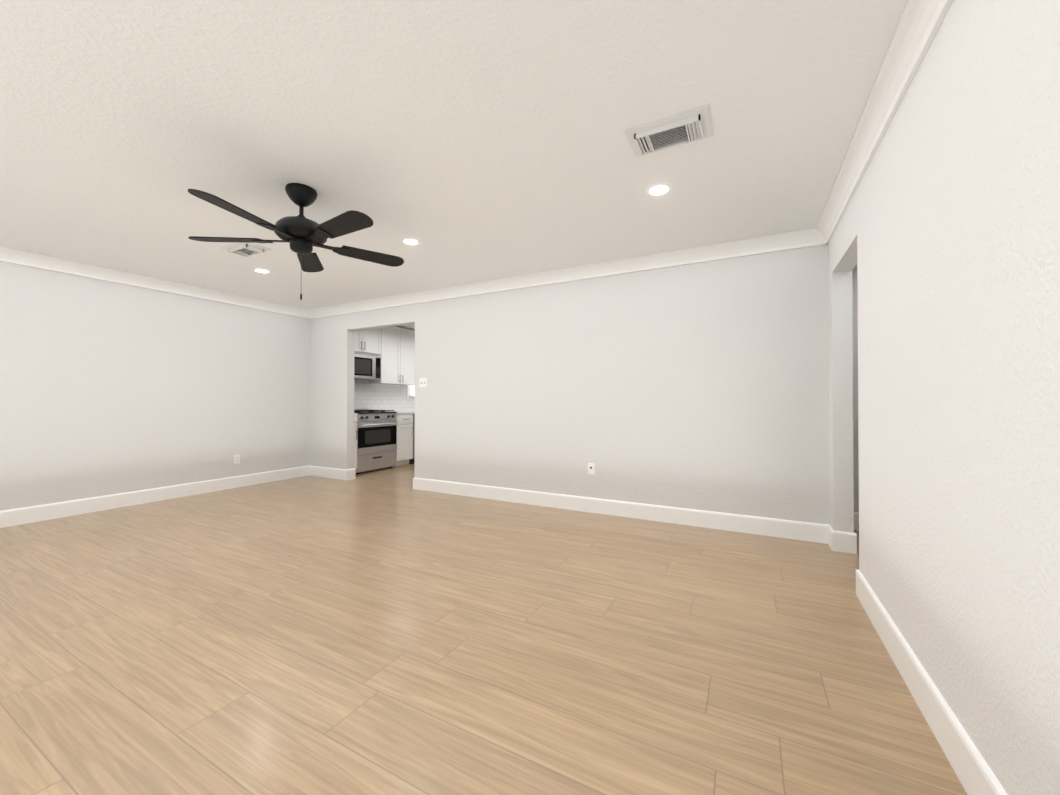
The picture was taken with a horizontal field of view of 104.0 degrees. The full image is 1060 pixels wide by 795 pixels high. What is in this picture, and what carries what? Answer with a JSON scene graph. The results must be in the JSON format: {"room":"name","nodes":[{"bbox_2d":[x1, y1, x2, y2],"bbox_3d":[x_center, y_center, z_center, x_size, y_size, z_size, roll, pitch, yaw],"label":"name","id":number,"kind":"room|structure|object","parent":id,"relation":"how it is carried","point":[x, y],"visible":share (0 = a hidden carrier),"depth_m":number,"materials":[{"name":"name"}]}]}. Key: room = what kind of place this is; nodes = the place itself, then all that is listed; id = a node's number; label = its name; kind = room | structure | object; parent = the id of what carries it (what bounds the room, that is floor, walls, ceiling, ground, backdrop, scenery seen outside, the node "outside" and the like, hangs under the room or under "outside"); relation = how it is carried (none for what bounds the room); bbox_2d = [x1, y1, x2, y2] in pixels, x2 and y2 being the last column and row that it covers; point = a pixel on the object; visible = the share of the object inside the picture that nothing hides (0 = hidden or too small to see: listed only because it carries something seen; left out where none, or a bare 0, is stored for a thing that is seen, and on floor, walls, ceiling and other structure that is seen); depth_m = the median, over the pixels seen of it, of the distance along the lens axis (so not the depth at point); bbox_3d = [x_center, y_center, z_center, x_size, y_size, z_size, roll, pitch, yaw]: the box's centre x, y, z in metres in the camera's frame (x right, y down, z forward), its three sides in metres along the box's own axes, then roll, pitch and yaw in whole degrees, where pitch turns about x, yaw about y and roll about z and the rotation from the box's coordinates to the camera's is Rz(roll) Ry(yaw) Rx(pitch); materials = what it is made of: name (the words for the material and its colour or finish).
{"room":"empty living room","nodes":[
{"label":"empty living room","id":0,"kind":"room"},
{"bbox_2d":[0,261,414,510],"bbox_3d":[-3.757,-0.072,5.385,0.120,2.440,8.940,0,0,28],"label":"wall","id":1,"kind":"structure","parent":0,"point":[108,388],"depth_m":4.41,"materials":[{"name":"paint"}]},
{"bbox_2d":[0,246,307,317],"bbox_3d":[-4.471,-1.247,3.821,0.083,0.113,5.070,0,0,28],"label":"crown molding","id":2,"kind":"structure","parent":1,"relation":"attached to","point":[10,255],"depth_m":4.37,"materials":[{"name":"white wood"}]},
{"bbox_2d":[0,466,307,527],"bbox_3d":[-4.492,1.064,3.837,0.015,0.146,5.230,0,0,28],"label":"baseboard","id":3,"kind":"structure","parent":1,"relation":"attached to","point":[18,516],"depth_m":4.39,"materials":[{"name":"white wood"}]},
{"bbox_2d":[234,454,239,463],"bbox_3d":[-3.738,0.787,5.278,0.008,0.114,0.070,0,0,28],"label":"outlet","id":4,"kind":"object","parent":1,"relation":"attached to","point":[236,459],"visible":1,"depth_m":5.28,"materials":[{"name":"white plastic"}]},
{"bbox_2d":[354,328,380,354],"bbox_3d":[-2.805,-0.997,6.722,0.297,0.530,0.780,0,0,28],"label":"upper cabinet","id":5,"kind":"object","parent":1,"relation":"attached to","point":[367,341],"visible":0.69,"depth_m":6.79,"materials":[{"name":"white wood"}]},
{"bbox_2d":[354,352,380,379],"bbox_3d":[-2.799,-0.517,6.715,0.309,0.420,0.780,0,0,28],"label":"microwave","id":6,"kind":"object","parent":5,"relation":"attached to","point":[367,366],"visible":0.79,"depth_m":6.75,"materials":[{"name":"silver metal"}]},
{"bbox_2d":[354,383,414,410],"bbox_3d":[-2.448,0.007,7.736,0.006,0.478,3.320,0,0,28],"label":"tile backsplash","id":7,"kind":"structure","parent":1,"relation":"attached to","point":[368,396],"depth_m":7.36,"materials":[{"name":"white tile"}]},
{"bbox_2d":[370,326,414,384],"bbox_3d":[-2.418,-0.746,7.455,0.297,1.020,0.878,0,0,28],"label":"upper cabinet","id":8,"kind":"object","parent":1,"relation":"attached to","point":[397,354],"visible":0.77,"depth_m":7.35,"materials":[{"name":"white wood"}]},
{"bbox_2d":[407,385,414,399],"bbox_3d":[-2.155,-0.464,8.387,0.162,1.050,1.020,0,0,28],"label":"kitchen window","id":9,"kind":"structure","parent":1,"relation":"in","point":[410,392],"depth_m":7.99,"materials":[{"name":"white"}]},
{"bbox_2d":[0,0,906,329],"bbox_3d":[-0.408,-1.355,3.632,7.690,0.100,8.940,0,0,28],"label":"ceiling","id":10,"kind":"structure","parent":0,"point":[472,140],"depth_m":2.03,"materials":[{"name":"white paint"}]},
{"bbox_2d":[222,242,271,256],"bbox_3d":[-2.483,-1.289,3.628,0.360,0.032,0.230,0,0,28],"label":"ceiling vent","id":11,"kind":"object","parent":10,"relation":"in","point":[245,249],"visible":0.98,"depth_m":3.60,"materials":[{"name":"white metal"}]},
{"bbox_2d":[253,268,270,272],"bbox_3d":[-2.748,-1.297,4.242,0.160,0.007,0.160,0,0,28],"label":"recessed light","id":12,"kind":"object","parent":10,"relation":"in","point":[260,270],"visible":1,"depth_m":4.23,"materials":[{"name":"white plastic"}]},
{"bbox_2d":[188,183,403,299],"bbox_3d":[-1.415,-0.961,2.582,1.243,0.703,1.268,0,0,28],"label":"ceiling fan","id":13,"kind":"object","parent":10,"relation":"hanging from","point":[301,234],"visible":1,"depth_m":2.54,"materials":[{"name":"black metal"}]},
{"bbox_2d":[401,238,420,245],"bbox_3d":[-0.997,-1.303,3.467,0.160,0.007,0.160,0,0,28],"label":"recessed light","id":14,"kind":"object","parent":10,"relation":"in","point":[410,241],"visible":1,"depth_m":3.46,"materials":[{"name":"white plastic"}]},
{"bbox_2d":[646,183,671,195],"bbox_3d":[0.814,-1.309,2.615,0.160,0.007,0.160,0,0,28],"label":"recessed light","id":15,"kind":"object","parent":10,"relation":"in","point":[659,189],"visible":1,"depth_m":2.60,"materials":[{"name":"white plastic"}]},
{"bbox_2d":[623,104,713,156],"bbox_3d":[0.691,-1.301,2.058,0.390,0.032,0.250,0,0,28],"label":"ceiling vent","id":16,"kind":"object","parent":10,"relation":"in","point":[680,129],"visible":1,"depth_m":2.03,"materials":[{"name":"white metal"}]},
{"bbox_2d":[0,463,966,794],"bbox_3d":[-0.408,1.185,3.613,7.690,0.100,8.940,0,0,28],"label":"floor","id":17,"kind":"structure","parent":0,"point":[386,631],"depth_m":1.79,"materials":[{"name":"brown wood"}]},
{"bbox_2d":[354,416,356,468],"bbox_3d":[-2.868,0.715,6.189,0.670,0.878,0.196,0,0,28],"label":"base cabinet","id":18,"kind":"object","parent":17,"relation":"on","point":[355,442],"visible":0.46,"depth_m":6.11,"materials":[{"name":"white"}]},
{"bbox_2d":[354,409,397,474],"bbox_3d":[-2.632,0.675,6.619,0.686,0.965,0.780,0,0,28],"label":"range","id":19,"kind":"object","parent":17,"relation":"on","point":[376,438],"visible":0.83,"depth_m":6.46,"materials":[{"name":"silver metal"}]},
{"bbox_2d":[392,414,412,466],"bbox_3d":[-2.372,0.722,7.132,0.670,0.878,0.368,0,0,28],"label":"base cabinet","id":20,"kind":"object","parent":17,"relation":"on","point":[404,450],"visible":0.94,"depth_m":6.99,"materials":[{"name":"white wood"}]},
{"bbox_2d":[409,414,414,463],"bbox_3d":[-2.147,0.729,7.562,0.625,0.872,0.597,0,0,28],"label":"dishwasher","id":21,"kind":"object","parent":17,"relation":"on","point":[411,461],"visible":0.15,"depth_m":7.20,"materials":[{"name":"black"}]},
{"bbox_3d":[-1.799,0.730,8.221,0.667,0.878,0.887,0,0,28],"label":"base cabinet","id":22,"kind":"object","parent":17,"relation":"on","visible":0},
{"bbox_2d":[386,410,414,413],"bbox_3d":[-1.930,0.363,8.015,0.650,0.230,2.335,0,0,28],"label":"countertop","id":23,"kind":"structure","parent":22,"relation":"on","point":[406,412],"depth_m":7.13,"materials":[{"name":"stone"}]},
{"bbox_2d":[309,244,829,524],"bbox_3d":[-0.398,-0.077,4.713,6.450,2.440,0.120,0,0,28],"label":"wall","id":24,"kind":"structure","parent":0,"point":[701,386],"depth_m":3.94,"materials":[{"name":"paint"}]},
{"bbox_2d":[308,465,351,479],"bbox_3d":[-2.892,1.079,5.952,0.795,0.146,0.035,0,0,28],"label":"baseboard","id":25,"kind":"structure","parent":24,"relation":"attached to","point":[342,474],"depth_m":5.91,"materials":[{"name":"white wood"}]},
{"bbox_2d":[352,468,355,478],"bbox_3d":[-2.887,1.080,6.091,0.915,0.146,0.015,0,0,28],"label":"baseboard","id":26,"kind":"structure","parent":24,"relation":"attached to","point":[353,470],"depth_m":5.87,"materials":[{"name":"white wood"}]},
{"bbox_2d":[419,378,426,386],"bbox_3d":[-1.329,-0.184,5.126,0.116,0.114,0.018,0,0,28],"label":"light switch","id":27,"kind":"object","parent":24,"relation":"attached to","point":[422,382],"visible":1,"depth_m":5.13,"materials":[{"name":"white plastic"}]},
{"bbox_2d":[308,228,823,318],"bbox_3d":[-0.499,-1.241,4.661,6.330,0.113,0.083,0,0,28],"label":"crown molding","id":28,"kind":"structure","parent":24,"relation":"attached to","point":[807,237],"depth_m":4.03,"materials":[{"name":"white wood"}]},
{"bbox_2d":[588,463,594,474],"bbox_3d":[0.607,0.709,4.105,0.070,0.114,0.010,0,0,28],"label":"outlet plate","id":29,"kind":"object","parent":24,"relation":"attached to","point":[591,468],"visible":1,"depth_m":4.10,"materials":[{"name":"white plastic"}]},
{"bbox_2d":[413,477,835,548],"bbox_3d":[0.425,1.066,4.192,4.275,0.146,0.060,0,0,28],"label":"baseboard","id":30,"kind":"structure","parent":24,"relation":"attached to","point":[788,529],"depth_m":3.83,"materials":[{"name":"white wood"}]},
{"bbox_2d":[852,265,858,512],"bbox_3d":[3.149,-0.086,3.456,1.000,2.440,0.120,0,0,28],"label":"wall","id":31,"kind":"structure","parent":0,"point":[855,388],"depth_m":3.57,"materials":[{"name":"paint"}]},
{"bbox_2d":[854,512,858,528],"bbox_3d":[3.104,1.060,3.394,0.970,0.146,0.015,0,0,28],"label":"baseboard","id":32,"kind":"structure","parent":31,"relation":"attached to","point":[856,515],"depth_m":3.55,"materials":[{"name":"white"}]},
{"bbox_2d":[828,0,1059,794],"bbox_3d":[1.121,-0.106,0.806,0.120,2.440,5.380,0,0,28],"label":"wall","id":33,"kind":"structure","parent":0,"point":[945,238],"depth_m":1.18,"materials":[{"name":"paint"}]},
{"bbox_2d":[836,525,858,553],"bbox_3d":[2.500,1.059,3.294,0.035,0.146,0.675,0,0,28],"label":"baseboard","id":34,"kind":"structure","parent":33,"relation":"attached to","point":[848,541],"depth_m":3.01,"materials":[{"name":"white wood"}]},
{"bbox_2d":[816,0,952,243],"bbox_3d":[1.057,-1.269,0.910,0.083,0.113,5.070,0,0,28],"label":"crown molding","id":35,"kind":"structure","parent":33,"relation":"attached to","point":[918,28],"depth_m":1.73,"materials":[{"name":"white wood"}]},
{"bbox_2d":[856,569,1006,794],"bbox_3d":[0.876,1.038,0.478,0.015,0.146,4.285,0,0,28],"label":"baseboard","id":36,"kind":"structure","parent":33,"relation":"attached to","point":[972,769],"depth_m":1.38,"materials":[{"name":"white wood"}]}
]}

